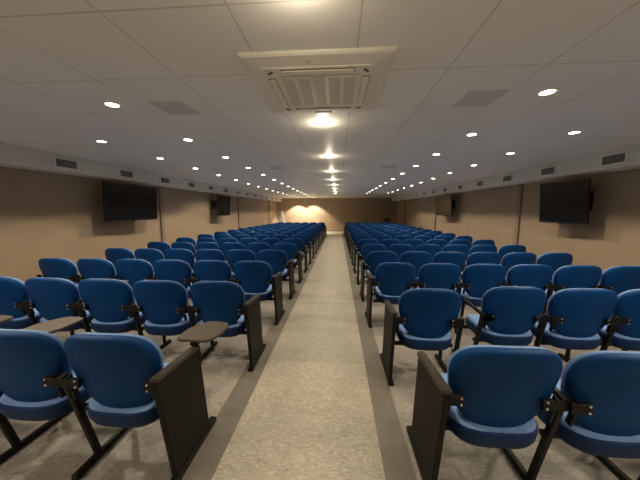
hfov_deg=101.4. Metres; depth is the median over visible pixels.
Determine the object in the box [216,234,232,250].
chair
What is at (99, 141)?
recessed light
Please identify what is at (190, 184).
air vent
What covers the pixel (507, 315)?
chair
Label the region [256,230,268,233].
chair
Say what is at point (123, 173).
air vent
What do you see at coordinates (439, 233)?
chair
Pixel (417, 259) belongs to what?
chair
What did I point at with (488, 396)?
chair
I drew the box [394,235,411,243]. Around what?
chair
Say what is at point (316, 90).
grille
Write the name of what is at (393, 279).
chair
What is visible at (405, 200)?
trim
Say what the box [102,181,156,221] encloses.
television
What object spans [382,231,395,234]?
chair
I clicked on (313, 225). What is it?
chair
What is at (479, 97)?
ceiling vent
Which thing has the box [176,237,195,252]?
chair
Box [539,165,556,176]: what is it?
air vent
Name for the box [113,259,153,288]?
chair
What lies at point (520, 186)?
trim
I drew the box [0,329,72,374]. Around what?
cushion
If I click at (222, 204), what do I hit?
television
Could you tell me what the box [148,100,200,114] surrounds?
ceiling vent
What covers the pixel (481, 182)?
air vent
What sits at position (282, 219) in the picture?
flag
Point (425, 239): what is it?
chair
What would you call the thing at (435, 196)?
trim
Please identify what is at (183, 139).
recessed light
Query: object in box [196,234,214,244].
chair
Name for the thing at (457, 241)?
chair
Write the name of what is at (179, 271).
chair
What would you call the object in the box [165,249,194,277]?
chair
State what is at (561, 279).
chair backrest
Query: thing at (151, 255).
chair
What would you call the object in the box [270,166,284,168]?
ceiling vent
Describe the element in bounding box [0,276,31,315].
cushion
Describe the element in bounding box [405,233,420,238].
chair
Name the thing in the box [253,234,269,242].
chair
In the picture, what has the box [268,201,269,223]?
trim
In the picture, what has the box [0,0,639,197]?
ceiling
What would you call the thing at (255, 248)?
chair
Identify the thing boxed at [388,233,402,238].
chair
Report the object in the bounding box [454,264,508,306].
chair
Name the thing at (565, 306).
chair backrest
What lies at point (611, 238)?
wall
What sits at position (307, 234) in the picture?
chair
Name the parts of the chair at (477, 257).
backrest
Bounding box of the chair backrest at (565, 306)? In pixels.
[546,288,599,324]
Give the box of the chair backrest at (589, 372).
[560,351,639,392]
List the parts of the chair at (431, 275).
backrest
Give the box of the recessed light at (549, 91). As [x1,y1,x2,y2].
[536,88,558,96]
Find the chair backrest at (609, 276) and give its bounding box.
[599,266,616,284]
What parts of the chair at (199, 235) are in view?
backrest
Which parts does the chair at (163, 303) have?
post, backrest, seat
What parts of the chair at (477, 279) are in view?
seat, backrest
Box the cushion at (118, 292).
[92,278,134,304]
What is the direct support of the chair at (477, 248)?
on the floor
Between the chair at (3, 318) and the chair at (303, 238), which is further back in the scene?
the chair at (303, 238)
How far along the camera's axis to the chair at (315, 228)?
11.29 m
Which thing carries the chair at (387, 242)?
on the floor
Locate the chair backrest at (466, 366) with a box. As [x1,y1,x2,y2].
[447,345,547,384]
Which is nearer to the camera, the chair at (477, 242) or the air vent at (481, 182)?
the chair at (477, 242)
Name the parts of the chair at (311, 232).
backrest, panel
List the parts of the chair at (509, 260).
backrest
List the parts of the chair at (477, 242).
backrest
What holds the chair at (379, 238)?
on the floor
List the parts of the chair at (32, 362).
post, backrest, seat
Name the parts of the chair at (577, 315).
seat, leg, backrest, post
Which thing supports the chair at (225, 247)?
on the floor
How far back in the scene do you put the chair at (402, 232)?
9.04 m
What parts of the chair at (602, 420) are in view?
seat, backrest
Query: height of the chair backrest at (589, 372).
0.455 m
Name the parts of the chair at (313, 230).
backrest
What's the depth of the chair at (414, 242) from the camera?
6.09 m
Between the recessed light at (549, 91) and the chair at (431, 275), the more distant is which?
the chair at (431, 275)
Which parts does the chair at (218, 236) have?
backrest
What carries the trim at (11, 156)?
attached to the wall at (43, 214)
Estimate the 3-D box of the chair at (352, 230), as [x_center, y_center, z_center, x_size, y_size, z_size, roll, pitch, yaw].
[1.405,-0.040,10.432,0.588,0.849,0.568,0,6,4]
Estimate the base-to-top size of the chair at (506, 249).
0.870 m
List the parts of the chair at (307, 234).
backrest, panel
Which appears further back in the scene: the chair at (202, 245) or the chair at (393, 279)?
the chair at (202, 245)
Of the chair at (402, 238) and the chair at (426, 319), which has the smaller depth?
the chair at (426, 319)
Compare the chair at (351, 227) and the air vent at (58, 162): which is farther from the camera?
the chair at (351, 227)
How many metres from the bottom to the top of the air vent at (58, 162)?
0.170 m
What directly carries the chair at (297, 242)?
on the floor
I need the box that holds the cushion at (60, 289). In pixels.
[37,277,81,299]
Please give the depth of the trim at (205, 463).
1.95 m
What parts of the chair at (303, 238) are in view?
backrest, panel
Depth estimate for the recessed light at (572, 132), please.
3.07 m
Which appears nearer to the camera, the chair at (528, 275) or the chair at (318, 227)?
the chair at (528, 275)
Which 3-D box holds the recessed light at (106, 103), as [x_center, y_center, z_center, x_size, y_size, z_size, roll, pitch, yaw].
[-1.791,-1.165,2.259,0.140,0.008,0.140,0,7,4]
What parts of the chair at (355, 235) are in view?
panel, backrest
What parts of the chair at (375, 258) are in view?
panel, backrest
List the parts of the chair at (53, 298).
post, backrest, seat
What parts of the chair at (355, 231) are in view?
backrest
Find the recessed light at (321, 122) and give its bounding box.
[316,120,329,124]
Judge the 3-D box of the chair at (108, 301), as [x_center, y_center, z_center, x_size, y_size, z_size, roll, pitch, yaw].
[-2.002,0.753,2.665,0.540,0.870,0.555,0,6,3]
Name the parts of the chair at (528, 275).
backrest, post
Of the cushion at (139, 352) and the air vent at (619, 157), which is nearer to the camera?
the cushion at (139, 352)
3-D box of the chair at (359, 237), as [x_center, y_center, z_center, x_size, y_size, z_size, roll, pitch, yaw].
[1.198,0.265,7.450,0.588,0.849,0.568,0,6,4]
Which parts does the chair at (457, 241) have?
backrest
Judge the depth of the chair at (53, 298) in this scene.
2.46 m
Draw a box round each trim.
[0,142,281,201]
[158,186,165,241]
[181,234,327,479]
[237,197,239,228]
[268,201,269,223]
[342,234,416,479]
[391,144,639,201]
[404,200,405,224]
[434,196,436,230]
[513,184,523,244]
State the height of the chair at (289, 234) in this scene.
0.870 m
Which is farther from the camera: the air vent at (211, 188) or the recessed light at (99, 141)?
the air vent at (211, 188)
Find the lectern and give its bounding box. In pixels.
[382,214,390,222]
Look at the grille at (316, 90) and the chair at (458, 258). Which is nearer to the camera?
the grille at (316, 90)
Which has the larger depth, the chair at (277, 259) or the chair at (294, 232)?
the chair at (294, 232)
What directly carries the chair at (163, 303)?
on the floor
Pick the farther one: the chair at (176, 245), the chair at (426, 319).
the chair at (176, 245)
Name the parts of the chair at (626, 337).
seat, backrest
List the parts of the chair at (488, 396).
panel, seat, backrest, post, arm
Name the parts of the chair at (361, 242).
panel, backrest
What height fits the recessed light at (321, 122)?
0.008 m
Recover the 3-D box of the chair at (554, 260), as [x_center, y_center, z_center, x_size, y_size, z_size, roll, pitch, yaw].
[3.665,0.594,4.280,0.530,0.870,0.555,0,6,4]
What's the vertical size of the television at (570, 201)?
0.802 m
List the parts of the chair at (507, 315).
arm, post, seat, backrest, post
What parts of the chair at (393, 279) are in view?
panel, seat, backrest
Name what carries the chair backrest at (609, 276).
on the chair at (618, 279)
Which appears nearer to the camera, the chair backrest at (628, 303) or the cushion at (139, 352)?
the cushion at (139, 352)
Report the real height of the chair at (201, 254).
0.870 m
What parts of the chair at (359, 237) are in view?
panel, backrest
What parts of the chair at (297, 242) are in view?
backrest, panel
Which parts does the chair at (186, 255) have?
backrest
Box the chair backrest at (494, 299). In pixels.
[481,286,525,310]
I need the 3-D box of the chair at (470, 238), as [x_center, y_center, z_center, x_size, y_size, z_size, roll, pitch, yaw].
[3.874,0.287,7.283,0.530,0.870,0.555,0,6,4]
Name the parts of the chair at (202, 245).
backrest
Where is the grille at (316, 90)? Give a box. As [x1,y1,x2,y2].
[278,74,358,107]
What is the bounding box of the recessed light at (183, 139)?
[182,138,193,141]
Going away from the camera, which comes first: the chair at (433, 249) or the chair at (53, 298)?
the chair at (53, 298)
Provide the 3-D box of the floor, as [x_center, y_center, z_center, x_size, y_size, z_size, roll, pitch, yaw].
[0.466,0.605,9.322,9.830,0.536,24.000,0,7,4]
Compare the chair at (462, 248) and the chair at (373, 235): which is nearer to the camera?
the chair at (462, 248)
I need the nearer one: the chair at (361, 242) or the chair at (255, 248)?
the chair at (255, 248)
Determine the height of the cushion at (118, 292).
0.455 m
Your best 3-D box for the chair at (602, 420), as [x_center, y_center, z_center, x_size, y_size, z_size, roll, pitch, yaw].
[1.409,0.886,1.400,0.530,0.870,0.555,0,6,4]
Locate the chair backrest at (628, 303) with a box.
[610,289,639,317]
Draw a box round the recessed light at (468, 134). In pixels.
[465,133,478,135]
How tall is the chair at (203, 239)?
0.870 m
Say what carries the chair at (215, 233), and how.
on the floor
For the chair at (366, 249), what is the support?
on the floor
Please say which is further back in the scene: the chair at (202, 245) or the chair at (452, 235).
the chair at (452, 235)
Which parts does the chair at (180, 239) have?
backrest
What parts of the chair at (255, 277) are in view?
backrest, seat, panel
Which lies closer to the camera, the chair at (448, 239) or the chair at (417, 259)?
the chair at (417, 259)
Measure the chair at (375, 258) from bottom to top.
0.849 m
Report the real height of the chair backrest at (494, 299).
0.455 m
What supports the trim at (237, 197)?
attached to the wall at (43, 214)
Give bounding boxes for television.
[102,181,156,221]
[212,195,230,215]
[436,195,454,215]
[539,178,593,224]
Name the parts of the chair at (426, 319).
panel, seat, backrest, leg, post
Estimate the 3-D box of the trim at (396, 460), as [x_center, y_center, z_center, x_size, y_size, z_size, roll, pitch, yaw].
[0.902,0.629,8.084,0.170,0.301,21.200,0,7,4]
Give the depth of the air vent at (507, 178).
6.42 m
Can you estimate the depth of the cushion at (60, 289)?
2.43 m
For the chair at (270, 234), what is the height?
0.870 m
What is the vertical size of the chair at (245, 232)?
0.870 m
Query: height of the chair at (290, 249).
0.849 m
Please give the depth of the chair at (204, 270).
3.36 m
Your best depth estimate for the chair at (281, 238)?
7.33 m
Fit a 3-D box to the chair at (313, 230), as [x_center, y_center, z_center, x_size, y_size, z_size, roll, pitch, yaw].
[-0.345,-0.054,10.557,0.594,0.849,0.568,0,6,4]
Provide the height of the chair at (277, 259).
0.849 m
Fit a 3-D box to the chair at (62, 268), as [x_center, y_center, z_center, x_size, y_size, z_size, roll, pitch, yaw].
[-3.545,0.640,3.759,0.540,0.870,0.555,1,6,4]
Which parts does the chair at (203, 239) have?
backrest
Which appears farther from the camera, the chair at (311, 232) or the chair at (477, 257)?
the chair at (311, 232)
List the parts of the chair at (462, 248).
backrest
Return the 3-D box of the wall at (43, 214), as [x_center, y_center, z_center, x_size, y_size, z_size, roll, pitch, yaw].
[-4.338,-0.480,9.528,0.200,3.050,24.000,0,7,4]
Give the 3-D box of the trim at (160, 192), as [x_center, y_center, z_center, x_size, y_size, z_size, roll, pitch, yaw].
[-4.367,-0.254,7.286,0.050,2.420,0.120,0,7,4]
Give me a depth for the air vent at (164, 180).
6.82 m
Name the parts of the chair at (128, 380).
post, backrest, seat, panel, tablet arm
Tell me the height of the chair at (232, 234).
0.870 m
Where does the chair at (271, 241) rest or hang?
on the floor
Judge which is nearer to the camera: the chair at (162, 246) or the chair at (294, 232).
the chair at (162, 246)
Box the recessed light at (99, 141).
[95,140,107,142]
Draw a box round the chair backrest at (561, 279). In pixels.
[552,265,570,291]
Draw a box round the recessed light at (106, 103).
[102,101,121,107]
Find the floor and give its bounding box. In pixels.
[0,231,639,479]
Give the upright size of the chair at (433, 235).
0.870 m
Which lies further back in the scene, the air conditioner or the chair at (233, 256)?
the chair at (233, 256)
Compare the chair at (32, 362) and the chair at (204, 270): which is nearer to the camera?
the chair at (32, 362)
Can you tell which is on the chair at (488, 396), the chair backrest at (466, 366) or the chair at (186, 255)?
the chair backrest at (466, 366)
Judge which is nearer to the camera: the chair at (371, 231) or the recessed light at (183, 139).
the recessed light at (183, 139)
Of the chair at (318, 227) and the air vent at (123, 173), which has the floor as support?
the chair at (318, 227)
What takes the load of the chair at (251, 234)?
on the floor
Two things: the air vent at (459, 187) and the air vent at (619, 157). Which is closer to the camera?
the air vent at (619, 157)
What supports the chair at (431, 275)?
on the floor
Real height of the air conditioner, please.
0.050 m
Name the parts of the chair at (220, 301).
post, backrest, seat, panel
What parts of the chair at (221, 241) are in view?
backrest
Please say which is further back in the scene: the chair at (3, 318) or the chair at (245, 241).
the chair at (245, 241)
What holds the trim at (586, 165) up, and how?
attached to the wall at (611, 238)
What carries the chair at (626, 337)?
on the floor
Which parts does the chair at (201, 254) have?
backrest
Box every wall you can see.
[0,166,277,282]
[277,198,396,229]
[396,168,639,285]
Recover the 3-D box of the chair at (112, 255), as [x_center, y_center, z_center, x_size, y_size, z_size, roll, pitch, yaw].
[-3.480,0.537,4.768,0.540,0.870,0.555,0,6,3]
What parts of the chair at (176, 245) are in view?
backrest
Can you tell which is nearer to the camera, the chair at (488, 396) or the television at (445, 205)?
the chair at (488, 396)
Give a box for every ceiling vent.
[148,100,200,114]
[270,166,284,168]
[380,165,396,167]
[451,90,508,106]
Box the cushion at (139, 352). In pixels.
[78,332,163,368]
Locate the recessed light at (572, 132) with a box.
[566,131,581,134]
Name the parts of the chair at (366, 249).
panel, backrest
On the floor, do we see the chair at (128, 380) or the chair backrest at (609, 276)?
the chair at (128, 380)
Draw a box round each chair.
[0,276,41,328]
[0,315,12,323]
[0,316,82,396]
[0,329,90,463]
[22,277,128,335]
[36,258,78,285]
[58,321,228,479]
[75,258,115,283]
[75,278,146,332]
[105,248,134,276]
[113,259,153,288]
[129,280,200,349]
[134,248,163,276]
[147,242,170,259]
[151,260,191,297]
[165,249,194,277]
[171,242,195,261]
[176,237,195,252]
[186,281,265,371]
[191,260,231,283]
[193,249,224,264]
[195,242,219,257]
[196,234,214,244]
[196,237,216,250]
[214,232,228,239]
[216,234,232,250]
[218,238,237,260]
[221,242,244,262]
[226,249,255,278]
[227,230,239,234]
[230,232,243,237]
[232,261,284,325]
[234,234,250,242]
[240,238,258,249]
[242,230,253,234]
[246,232,260,237]
[247,243,270,260]
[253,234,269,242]
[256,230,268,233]
[258,250,295,299]
[261,238,280,249]
[263,232,277,237]
[271,230,282,234]
[272,235,287,242]
[273,243,302,283]
[280,232,293,237]
[283,238,307,272]
[286,230,297,234]
[291,235,311,264]
[296,232,314,258]
[301,230,316,253]
[305,228,318,249]
[309,227,320,246]
[311,226,321,243]
[313,225,322,241]
[346,226,356,243]
[347,227,359,246]
[348,229,361,249]
[348,230,364,253]
[349,232,367,258]
[351,235,372,264]
[353,239,378,273]
[356,244,385,284]
[359,251,397,301]
[365,262,417,327]
[367,230,379,234]
[370,233,384,238]
[375,235,391,243]
[380,239,400,250]
[380,288,464,385]
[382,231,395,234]
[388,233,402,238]
[388,244,413,261]
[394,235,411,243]
[398,231,410,234]
[400,251,431,282]
[403,239,423,250]
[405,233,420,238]
[406,345,572,479]
[413,231,426,235]
[414,236,431,243]
[415,244,440,262]
[417,263,462,327]
[422,233,437,238]
[426,239,447,251]
[429,231,442,235]
[433,252,466,281]
[434,236,451,244]
[440,233,455,239]
[442,244,468,281]
[449,239,470,271]
[452,286,549,351]
[453,236,472,247]
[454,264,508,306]
[460,252,500,279]
[464,245,496,265]
[468,240,494,255]
[498,245,525,264]
[501,252,536,283]
[506,264,554,314]
[530,288,620,361]
[536,253,572,283]
[536,351,639,479]
[545,265,603,298]
[597,289,639,350]
[599,266,639,295]
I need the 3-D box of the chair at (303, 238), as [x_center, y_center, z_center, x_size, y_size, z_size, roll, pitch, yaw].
[-0.554,0.251,7.571,0.594,0.849,0.568,0,6,3]
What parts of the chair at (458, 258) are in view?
backrest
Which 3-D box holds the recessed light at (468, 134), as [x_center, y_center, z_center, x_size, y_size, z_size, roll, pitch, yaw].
[1.829,-1.270,3.157,0.140,0.008,0.140,0,7,4]
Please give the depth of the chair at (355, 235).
8.21 m
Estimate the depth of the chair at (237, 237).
7.39 m
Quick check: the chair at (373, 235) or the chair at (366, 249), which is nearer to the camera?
the chair at (366, 249)
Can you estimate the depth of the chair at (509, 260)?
4.05 m
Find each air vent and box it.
[53,156,78,170]
[118,168,133,178]
[159,176,169,183]
[187,181,194,187]
[208,185,213,190]
[457,184,463,189]
[476,180,483,186]
[502,174,512,182]
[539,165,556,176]
[599,150,628,166]
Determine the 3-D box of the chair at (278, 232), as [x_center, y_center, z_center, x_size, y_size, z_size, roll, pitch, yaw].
[-1.516,0.041,9.637,0.540,0.870,0.555,0,6,4]
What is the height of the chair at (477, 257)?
0.870 m
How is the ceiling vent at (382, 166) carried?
in the ceiling
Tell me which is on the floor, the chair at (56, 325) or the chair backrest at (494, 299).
the chair at (56, 325)
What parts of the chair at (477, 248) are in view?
backrest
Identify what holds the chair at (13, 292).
on the floor
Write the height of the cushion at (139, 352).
0.455 m
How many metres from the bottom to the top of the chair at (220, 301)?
0.849 m
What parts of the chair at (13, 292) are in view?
backrest, seat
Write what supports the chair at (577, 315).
on the floor
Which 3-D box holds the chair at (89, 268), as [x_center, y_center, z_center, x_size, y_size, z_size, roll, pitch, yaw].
[-3.005,0.643,3.734,0.540,0.870,0.555,1,6,5]
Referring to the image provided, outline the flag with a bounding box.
[280,212,285,222]
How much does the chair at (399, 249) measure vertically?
0.870 m
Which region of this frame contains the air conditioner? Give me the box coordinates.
[237,46,397,113]
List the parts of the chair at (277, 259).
backrest, panel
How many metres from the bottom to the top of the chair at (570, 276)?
0.870 m
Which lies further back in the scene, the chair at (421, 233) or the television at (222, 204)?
the television at (222, 204)
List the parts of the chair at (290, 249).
backrest, panel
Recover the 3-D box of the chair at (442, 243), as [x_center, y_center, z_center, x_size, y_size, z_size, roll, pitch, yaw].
[2.746,0.381,6.354,0.530,0.870,0.555,0,6,4]
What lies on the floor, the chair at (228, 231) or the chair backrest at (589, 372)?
the chair at (228, 231)
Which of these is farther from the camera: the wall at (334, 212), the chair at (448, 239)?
the wall at (334, 212)
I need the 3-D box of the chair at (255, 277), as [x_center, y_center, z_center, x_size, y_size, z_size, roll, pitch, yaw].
[-0.824,0.660,3.568,0.594,0.849,0.568,1,6,4]
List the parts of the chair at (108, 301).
post, backrest, seat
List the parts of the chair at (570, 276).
backrest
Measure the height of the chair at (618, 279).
0.870 m
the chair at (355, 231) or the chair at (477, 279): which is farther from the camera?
the chair at (355, 231)
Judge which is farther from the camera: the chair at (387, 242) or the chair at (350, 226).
the chair at (350, 226)

